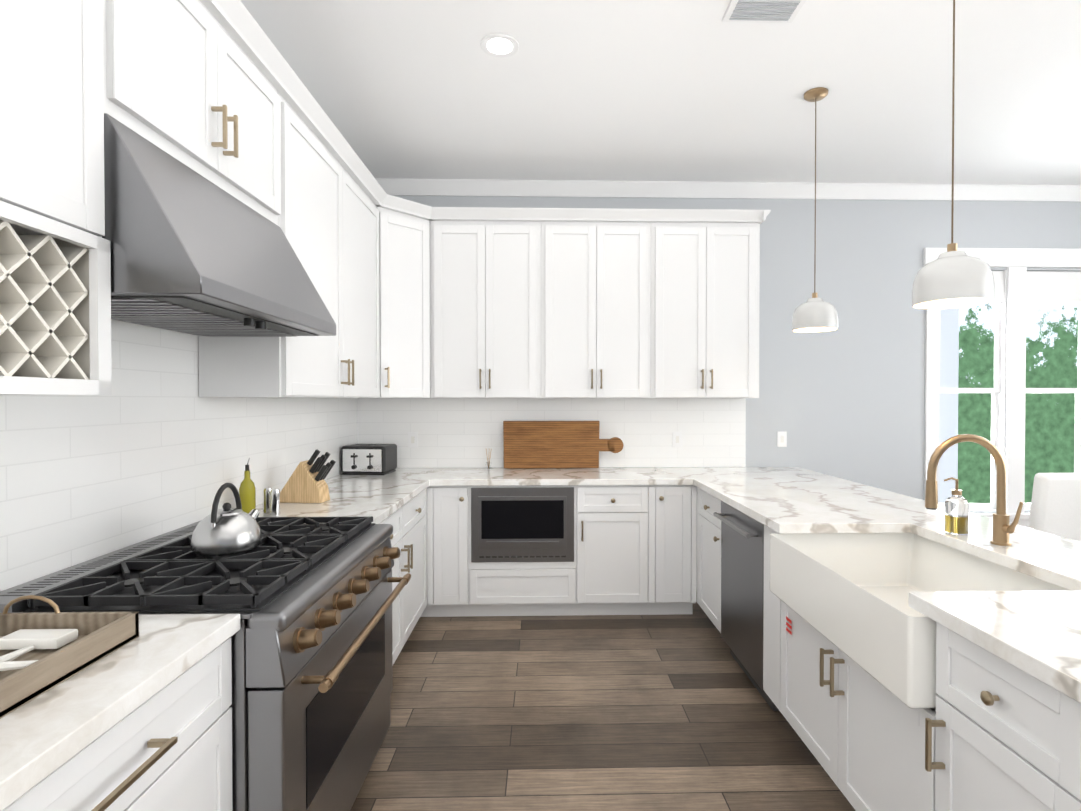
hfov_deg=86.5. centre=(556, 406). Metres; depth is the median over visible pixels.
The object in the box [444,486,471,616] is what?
base cabinet
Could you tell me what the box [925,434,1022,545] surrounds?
faucet
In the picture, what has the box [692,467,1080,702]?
countertop
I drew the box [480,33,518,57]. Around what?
recessed light
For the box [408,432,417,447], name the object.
electrical outlet plate
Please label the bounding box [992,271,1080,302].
blind
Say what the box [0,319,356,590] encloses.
wall tile
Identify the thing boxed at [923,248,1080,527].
window
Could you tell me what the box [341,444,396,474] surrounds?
toaster
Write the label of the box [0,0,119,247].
upper cabinet
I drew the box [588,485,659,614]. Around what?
base cabinet
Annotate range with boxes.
[0,516,410,810]
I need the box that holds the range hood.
[102,113,335,336]
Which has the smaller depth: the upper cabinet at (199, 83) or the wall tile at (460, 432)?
the upper cabinet at (199, 83)
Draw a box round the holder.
[486,449,490,468]
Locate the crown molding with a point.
(681, 189)
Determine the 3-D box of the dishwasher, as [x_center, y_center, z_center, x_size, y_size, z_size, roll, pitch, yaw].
[1.048,0.958,2.911,0.361,0.858,0.610,0,1,-1]
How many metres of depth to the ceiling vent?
2.37 m
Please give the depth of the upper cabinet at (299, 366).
2.49 m
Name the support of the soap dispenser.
on the countertop at (1032, 633)
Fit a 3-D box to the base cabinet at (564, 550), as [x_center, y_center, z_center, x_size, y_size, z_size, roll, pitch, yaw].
[-0.229,0.945,3.990,0.817,0.878,0.638,0,1,-1]
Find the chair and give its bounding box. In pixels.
[1028,473,1080,541]
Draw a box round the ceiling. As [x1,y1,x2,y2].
[240,0,1080,184]
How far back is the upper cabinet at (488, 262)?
3.94 m
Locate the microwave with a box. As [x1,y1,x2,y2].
[471,487,573,561]
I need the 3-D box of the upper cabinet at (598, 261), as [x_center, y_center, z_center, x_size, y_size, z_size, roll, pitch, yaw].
[0.268,-0.702,4.127,0.762,1.290,0.338,0,1,-1]
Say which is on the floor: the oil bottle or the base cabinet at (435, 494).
the base cabinet at (435, 494)
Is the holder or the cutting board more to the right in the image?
the cutting board
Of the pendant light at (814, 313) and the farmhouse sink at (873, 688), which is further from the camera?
the pendant light at (814, 313)
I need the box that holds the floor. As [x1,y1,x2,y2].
[350,588,855,810]
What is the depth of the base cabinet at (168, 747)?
1.12 m
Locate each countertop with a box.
[0,614,239,810]
[256,475,431,523]
[329,467,767,485]
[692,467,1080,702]
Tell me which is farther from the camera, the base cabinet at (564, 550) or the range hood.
the base cabinet at (564, 550)
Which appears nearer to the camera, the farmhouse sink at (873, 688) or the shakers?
the farmhouse sink at (873, 688)
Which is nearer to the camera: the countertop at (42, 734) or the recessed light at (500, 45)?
the countertop at (42, 734)
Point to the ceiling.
(651, 90)
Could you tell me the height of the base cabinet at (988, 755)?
0.878 m
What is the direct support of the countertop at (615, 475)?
on the base cabinet at (418, 505)
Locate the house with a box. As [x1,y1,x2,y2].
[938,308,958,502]
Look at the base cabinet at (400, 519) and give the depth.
2.99 m
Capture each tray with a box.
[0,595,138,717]
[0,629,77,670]
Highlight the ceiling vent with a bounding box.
[722,0,805,22]
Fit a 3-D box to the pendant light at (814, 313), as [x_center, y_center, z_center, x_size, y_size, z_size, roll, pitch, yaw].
[1.369,-1.030,3.041,0.224,1.249,0.224,0,1,-1]
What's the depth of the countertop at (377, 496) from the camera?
2.96 m
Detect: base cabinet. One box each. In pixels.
[2,637,232,810]
[380,501,409,665]
[410,488,426,633]
[420,486,443,616]
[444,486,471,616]
[468,485,587,615]
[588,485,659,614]
[660,485,696,614]
[697,487,717,622]
[713,496,760,693]
[761,523,908,750]
[909,627,1040,810]
[1041,681,1080,810]
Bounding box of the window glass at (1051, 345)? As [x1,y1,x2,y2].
[958,302,1077,502]
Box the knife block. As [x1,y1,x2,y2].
[280,449,335,502]
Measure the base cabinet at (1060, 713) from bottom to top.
0.878 m
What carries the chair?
on the floor
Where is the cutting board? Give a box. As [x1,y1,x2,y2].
[503,421,623,468]
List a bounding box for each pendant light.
[792,87,837,331]
[912,0,994,308]
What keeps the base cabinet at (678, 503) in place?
on the floor
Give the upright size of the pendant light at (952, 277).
1.304 m
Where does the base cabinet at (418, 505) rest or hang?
on the floor
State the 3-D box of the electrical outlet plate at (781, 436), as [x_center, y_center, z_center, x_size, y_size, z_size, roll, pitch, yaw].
[1.707,0.250,4.350,0.072,0.116,0.007,0,1,-1]
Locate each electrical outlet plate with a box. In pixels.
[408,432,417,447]
[673,432,681,446]
[777,432,786,446]
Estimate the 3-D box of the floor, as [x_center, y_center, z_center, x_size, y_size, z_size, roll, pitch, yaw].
[2.106,1.455,0.427,7.200,0.060,8.100,0,1,-1]
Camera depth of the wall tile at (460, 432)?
4.30 m
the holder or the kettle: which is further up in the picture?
the holder
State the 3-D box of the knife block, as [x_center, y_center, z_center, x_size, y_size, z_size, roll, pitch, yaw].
[-1.255,0.346,2.869,0.280,0.260,0.100,0,1,5]
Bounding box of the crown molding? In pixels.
[375,178,1080,201]
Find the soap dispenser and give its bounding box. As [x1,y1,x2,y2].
[944,477,968,534]
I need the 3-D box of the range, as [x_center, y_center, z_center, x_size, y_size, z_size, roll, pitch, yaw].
[-1.003,0.934,1.884,0.834,0.949,1.020,0,1,-1]
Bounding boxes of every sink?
[765,530,1069,734]
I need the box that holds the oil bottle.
[239,458,255,513]
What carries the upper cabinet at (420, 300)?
attached to the wall
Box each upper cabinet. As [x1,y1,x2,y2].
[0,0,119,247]
[120,0,287,227]
[199,76,339,397]
[340,140,387,397]
[384,204,423,397]
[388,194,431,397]
[432,207,543,397]
[544,208,655,397]
[652,209,763,397]
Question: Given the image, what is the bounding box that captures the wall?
[396,196,1080,587]
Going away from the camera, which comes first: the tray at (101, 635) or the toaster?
the tray at (101, 635)
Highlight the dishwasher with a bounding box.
[713,501,778,710]
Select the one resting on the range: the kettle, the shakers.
the kettle
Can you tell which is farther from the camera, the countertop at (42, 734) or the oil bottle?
the oil bottle
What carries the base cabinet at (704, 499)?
on the floor
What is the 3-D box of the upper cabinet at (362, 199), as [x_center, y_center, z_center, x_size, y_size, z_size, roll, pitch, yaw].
[-1.267,-0.693,3.307,0.379,1.290,0.780,0,1,-1]
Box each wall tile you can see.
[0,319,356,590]
[357,398,745,467]
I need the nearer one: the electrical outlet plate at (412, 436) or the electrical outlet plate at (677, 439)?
the electrical outlet plate at (412, 436)
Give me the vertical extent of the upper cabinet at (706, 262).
1.290 m
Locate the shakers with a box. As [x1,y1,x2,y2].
[263,487,280,515]
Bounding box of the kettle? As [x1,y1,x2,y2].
[190,483,261,555]

